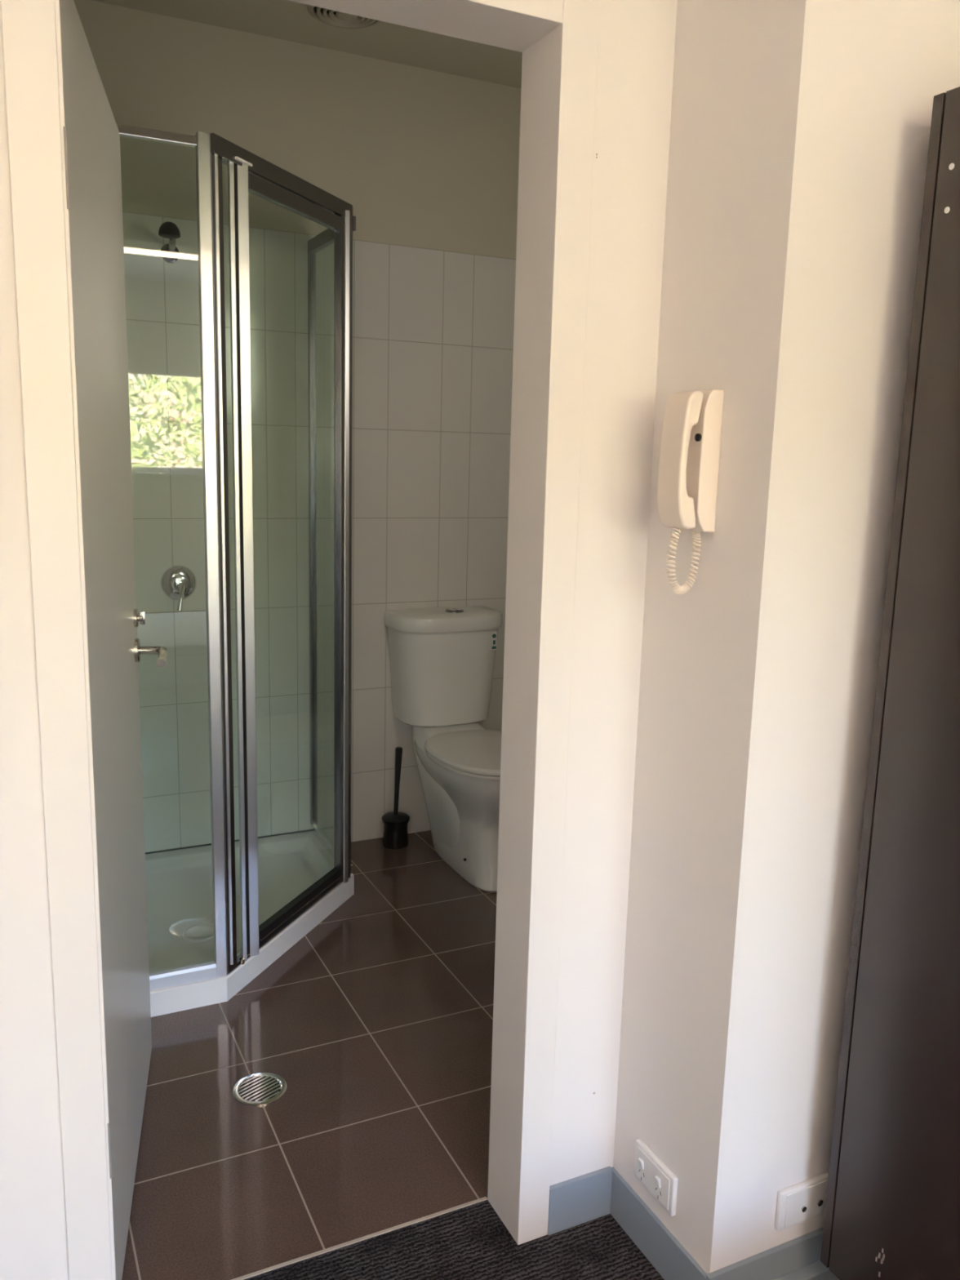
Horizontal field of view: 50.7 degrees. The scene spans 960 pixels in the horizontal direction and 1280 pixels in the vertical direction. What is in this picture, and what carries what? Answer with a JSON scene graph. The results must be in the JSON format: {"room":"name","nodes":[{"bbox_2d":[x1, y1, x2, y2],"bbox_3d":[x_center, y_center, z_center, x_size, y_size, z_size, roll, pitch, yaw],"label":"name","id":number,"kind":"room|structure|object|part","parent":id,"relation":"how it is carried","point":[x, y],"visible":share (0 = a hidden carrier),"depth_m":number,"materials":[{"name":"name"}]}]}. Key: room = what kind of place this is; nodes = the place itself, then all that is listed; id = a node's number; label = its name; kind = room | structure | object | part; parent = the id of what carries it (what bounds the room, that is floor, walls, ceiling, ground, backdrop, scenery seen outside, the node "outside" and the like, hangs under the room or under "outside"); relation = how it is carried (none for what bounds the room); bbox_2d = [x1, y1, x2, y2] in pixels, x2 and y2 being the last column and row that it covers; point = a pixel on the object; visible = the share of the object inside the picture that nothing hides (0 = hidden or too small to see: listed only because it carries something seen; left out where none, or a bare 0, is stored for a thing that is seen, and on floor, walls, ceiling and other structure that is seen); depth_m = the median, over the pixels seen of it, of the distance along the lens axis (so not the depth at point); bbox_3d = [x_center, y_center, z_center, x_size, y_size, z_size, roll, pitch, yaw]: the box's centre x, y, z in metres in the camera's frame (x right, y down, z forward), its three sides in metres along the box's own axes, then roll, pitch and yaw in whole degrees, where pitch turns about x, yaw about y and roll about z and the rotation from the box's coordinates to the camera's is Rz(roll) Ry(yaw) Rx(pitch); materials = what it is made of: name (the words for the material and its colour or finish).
{"room":"studio apartment room","nodes":[
{"label":"studio apartment room","id":0,"kind":"room"},
{"bbox_2d":[73,0,520,852],"bbox_3d":[-0.554,-0.581,3.541,1.965,2.700,0.120,-4,11,-26],"label":"wall","id":1,"kind":"structure","parent":0,"point":[426,162],"depth_m":3.44,"materials":[{"name":"white tile"}]},
{"bbox_2d":[158,221,180,262],"bbox_3d":[-0.937,-1.200,3.055,0.063,0.086,0.204,-2,11,-18],"label":"shower","id":2,"kind":"object","parent":1,"relation":"attached to","point":[170,253],"visible":1,"depth_m":3.04,"materials":[{"name":"black plastic"}]},
{"bbox_3d":[-0.935,-1.203,3.070,0.028,0.052,0.163,-2,11,-17],"label":"shower arm","id":3,"kind":"part","parent":2,"relation":"part of","materials":[{"name":"grey metal"}]},
{"bbox_2d":[160,564,196,611],"bbox_3d":[-0.968,-0.169,3.288,0.116,0.139,0.108,-4,11,-26],"label":"shower mixer","id":4,"kind":"object","parent":1,"relation":"attached to","point":[178,582],"visible":1,"depth_m":3.30,"materials":[{"name":"silver metal"}]},
{"bbox_3d":[-0.964,-0.141,3.269,0.023,0.090,0.066,0,10,-7],"label":"mixer lever","id":5,"kind":"part","parent":4,"relation":"part of","materials":[{"name":"silver metal"}]},
{"bbox_2d":[91,0,522,88],"bbox_3d":[0.158,-1.829,2.615,2.950,0.120,2.010,-4,11,-26],"label":"ceiling","id":6,"kind":"structure","parent":0,"point":[284,20],"depth_m":3.15,"materials":[{"name":"beige paint"}]},
{"bbox_2d":[307,4,381,28],"bbox_3d":[-0.390,-1.834,2.966,0.224,0.023,0.224,-4,11,-26],"label":"ceiling vent","id":7,"kind":"object","parent":6,"relation":"in","point":[330,17],"visible":0.59,"depth_m":2.99,"materials":[{"name":"beige plastic"}]},
{"bbox_2d":[0,0,677,1279],"bbox_3d":[-0.465,-0.195,1.419,1.614,2.700,0.120,-4,11,-26],"label":"wall","id":8,"kind":"structure","parent":0,"point":[637,37],"depth_m":1.61,"materials":[{"name":"paint"}]},
{"bbox_2d":[59,0,167,1279],"bbox_3d":[-0.649,0.042,1.871,0.105,2.040,0.786,-1,11,-14],"label":"door","id":9,"kind":"structure","parent":8,"relation":"in","point":[115,650],"depth_m":1.75,"materials":[{"name":"white paint"}]},
{"bbox_3d":[-0.688,0.034,2.150,0.059,0.025,0.137,-4,11,-26],"label":"lever handle","id":10,"kind":"part","parent":9,"relation":"part of","materials":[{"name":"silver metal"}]},
{"bbox_2d":[0,0,599,1279],"bbox_3d":[-0.243,0.078,1.577,0.820,2.118,0.128,-4,11,-26],"label":"door frame","id":11,"kind":"structure","parent":8,"relation":"attached to","point":[557,40],"depth_m":1.53,"materials":[{"name":"white paint"}]},
{"bbox_2d":[547,1165,612,1235],"bbox_3d":[0.188,1.057,1.910,0.136,0.096,0.010,-4,11,-26],"label":"baseboard","id":12,"kind":"structure","parent":8,"relation":"attached to","point":[574,1202],"depth_m":1.90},
{"bbox_2d":[122,830,664,1279],"bbox_3d":[0.926,1.409,0.679,3.600,0.120,7.210,-4,11,-26],"label":"floor","id":13,"kind":"structure","parent":0,"point":[377,1023],"depth_m":2.20,"materials":[{"name":"brown tile"}]},
{"bbox_2d":[145,829,354,1017],"bbox_3d":[-0.808,0.830,3.092,0.947,0.072,0.935,-4,11,-26],"label":"shower tray","id":14,"kind":"object","parent":13,"relation":"on","point":[179,881],"visible":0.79,"depth_m":3.16,"materials":[{"name":"white plastic"}]},
{"bbox_2d":[116,123,355,991],"bbox_3d":[-0.650,-0.203,2.856,0.332,2.061,1.311,5,11,19],"label":"shower door frame","id":15,"kind":"structure","parent":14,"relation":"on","point":[247,171],"depth_m":2.59,"materials":[{"name":"silver metal"}]},
{"bbox_3d":[-0.816,-1.118,2.211,0.385,0.020,0.022,-4,11,-26],"label":"rail","id":16,"kind":"part","parent":15,"relation":"part of","materials":[{"name":"silver metal"}]},
{"bbox_3d":[-0.866,0.872,2.570,0.386,0.038,0.026,-4,11,-26],"label":"rail","id":17,"kind":"part","parent":15,"relation":"part of","materials":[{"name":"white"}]},
{"bbox_3d":[-0.652,-0.136,2.483,0.038,2.061,0.031,-4,11,-26],"label":"corner post","id":18,"kind":"part","parent":15,"relation":"part of","materials":[{"name":"silver metal"}]},
{"bbox_3d":[-0.550,0.816,2.990,0.022,0.013,0.629,5,11,19],"label":"door sill","id":19,"kind":"part","parent":15,"relation":"part of","materials":[{"name":"grey metal"}]},
{"bbox_3d":[-0.484,-1.143,2.659,0.024,0.036,0.471,5,11,19],"label":"door rail","id":20,"kind":"part","parent":15,"relation":"part of","materials":[{"name":"grey metal"}]},
{"bbox_3d":[-0.534,0.783,3.008,0.024,0.042,0.471,5,11,19],"label":"door rail","id":21,"kind":"part","parent":15,"relation":"part of","materials":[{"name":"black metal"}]},
{"bbox_3d":[-0.517,0.716,3.503,0.019,0.029,0.425,-4,11,-26],"label":"rail","id":22,"kind":"part","parent":15,"relation":"part of","materials":[{"name":"silver metal"}]},
{"bbox_3d":[-0.465,-1.255,3.146,0.021,0.040,0.425,-4,11,-26],"label":"rail","id":23,"kind":"part","parent":15,"relation":"part of","materials":[{"name":"grey metal"}]},
{"bbox_3d":[-0.407,-0.243,3.113,0.026,2.061,0.044,1,10,-2],"label":"corner post","id":24,"kind":"part","parent":15,"relation":"part of","materials":[{"name":"grey metal"}]},
{"bbox_2d":[232,1072,287,1106],"bbox_3d":[-0.498,1.016,2.294,0.120,0.004,0.120,-4,11,-26],"label":"floor drain","id":25,"kind":"object","parent":13,"relation":"on","point":[259,1089],"visible":1,"depth_m":2.29,"materials":[{"name":"silver metal"}]},
{"bbox_2d":[231,1196,487,1279],"bbox_3d":[-0.299,1.108,1.826,0.692,0.004,0.006,-4,11,-26],"label":"trim","id":26,"kind":"structure","parent":13,"relation":"on","point":[397,1227],"depth_m":1.86,"materials":[{"name":"silver metal"}]},
{"bbox_2d":[382,746,409,848],"bbox_3d":[-0.308,0.575,3.723,0.104,0.372,0.104,-4,11,-26],"label":"toilet brush","id":27,"kind":"object","parent":13,"relation":"on","point":[395,823],"visible":1,"depth_m":3.71,"materials":[{"name":"black plastic"}]},
{"bbox_3d":[-0.301,0.521,3.716,0.032,0.262,0.027,-4,11,-26],"label":"brush handle","id":28,"kind":"part","parent":27,"relation":"part of","materials":[{"name":"black plastic"}]},
{"bbox_2d":[384,605,502,892],"bbox_3d":[-0.018,0.362,3.524,0.418,0.878,0.691,-4,11,-26],"label":"toilet","id":29,"kind":"object","parent":13,"relation":"on","point":[442,660],"visible":0.83,"depth_m":3.57,"materials":[{"name":"white ceramic"}]},
{"bbox_3d":[-0.111,-0.074,3.662,0.418,0.058,0.216,-4,11,-26],"label":"cistern lid","id":30,"kind":"part","parent":29,"relation":"part of","materials":[{"name":"white ceramic"}]},
{"bbox_3d":[0.022,0.399,3.445,0.372,0.020,0.494,-4,11,-26],"label":"seat","id":31,"kind":"part","parent":29,"relation":"part of","materials":[{"name":"white plastic"}]},
{"bbox_3d":[0.023,0.374,3.439,0.380,0.028,0.501,-4,11,-26],"label":"seat lid","id":32,"kind":"part","parent":29,"relation":"part of","materials":[{"name":"white plastic"}]},
{"bbox_2d":[492,633,496,648],"bbox_3d":[0.051,0.005,3.675,0.017,0.056,0.002,-4,11,-26],"label":"print","id":33,"kind":"object","parent":29,"relation":"attached to","point":[494,635],"depth_m":3.67,"materials":[{"name":"teal"}]},
{"bbox_2d":[819,86,959,1279],"bbox_3d":[1.010,0.238,1.417,0.621,1.925,0.623,-4,11,-26],"label":"wardrobe","id":34,"kind":"object","parent":13,"relation":"on","point":[892,1210],"visible":1,"depth_m":1.48,"materials":[{"name":"brown wood"}]},
{"bbox_2d":[613,0,959,1274],"bbox_3d":[1.083,-0.261,2.006,1.686,2.700,0.410,-4,11,-26],"label":"wall","id":35,"kind":"structure","parent":0,"point":[799,137],"depth_m":1.56,"materials":[{"name":"white paint"}]},
{"bbox_2d":[633,1138,677,1216],"bbox_3d":[0.308,0.955,1.801,0.018,0.074,0.116,-4,11,-26],"label":"power outlet","id":36,"kind":"object","parent":35,"relation":"attached to","point":[660,1182],"visible":1,"depth_m":1.79,"materials":[{"name":"white plastic"}]},
{"bbox_2d":[638,1157,644,1169],"bbox_3d":[0.291,0.944,1.825,0.009,0.019,0.011,-4,11,-26],"label":"switch","id":37,"kind":"object","parent":36,"relation":"attached to","point":[641,1160],"depth_m":1.82,"materials":[{"name":"white plastic"}]},
{"bbox_2d":[654,1175,660,1187],"bbox_3d":[0.313,0.953,1.780,0.009,0.019,0.011,-4,11,-26],"label":"switch","id":38,"kind":"object","parent":36,"relation":"attached to","point":[657,1178],"depth_m":1.78,"materials":[{"name":"white plastic"}]},
{"bbox_2d":[609,1166,706,1279],"bbox_3d":[0.316,1.079,1.814,0.008,0.092,0.300,-4,11,-26],"label":"baseboard","id":39,"kind":"structure","parent":35,"relation":"attached to","point":[660,1246],"depth_m":1.82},
{"bbox_2d":[657,389,724,594],"bbox_3d":[0.312,-0.229,1.579,0.074,0.313,0.092,-4,11,-26],"label":"phone","id":40,"kind":"object","parent":35,"relation":"attached to","point":[690,452],"visible":1,"depth_m":1.54,"materials":[{"name":"beige plastic"}]},
{"bbox_3d":[0.317,-0.123,1.582,0.061,0.105,0.015,-4,11,-26],"label":"coiled cord","id":41,"kind":"part","parent":40,"relation":"part of","materials":[{"name":"beige plastic"}]},
{"bbox_2d":[706,1226,839,1279],"bbox_3d":[1.143,1.056,2.039,1.694,0.100,0.034,-4,11,-26],"label":"baseboard","id":42,"kind":"structure","parent":35,"relation":"attached to","point":[798,1258],"depth_m":1.75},
{"bbox_2d":[774,1172,828,1231],"bbox_3d":[0.559,0.969,1.745,0.116,0.073,0.016,-4,11,-26],"label":"outlet","id":43,"kind":"object","parent":35,"relation":"attached to","point":[799,1202],"visible":0.88,"depth_m":1.74,"materials":[{"name":"white plastic"}]},
{"bbox_2d":[800,1205,806,1212],"bbox_3d":[0.556,0.977,1.739,0.010,0.010,0.004,-4,11,-26],"label":"socket","id":44,"kind":"object","parent":43,"relation":"attached to","point":[803,1208],"depth_m":1.74,"materials":[{"name":"black"}]},
{"bbox_2d":[817,1199,822,1206],"bbox_3d":[0.589,0.975,1.755,0.012,0.012,0.004,-4,11,-26],"label":"socket","id":45,"kind":"object","parent":43,"relation":"attached to","point":[820,1202],"depth_m":1.75,"materials":[{"name":"black plastic"}]}
]}

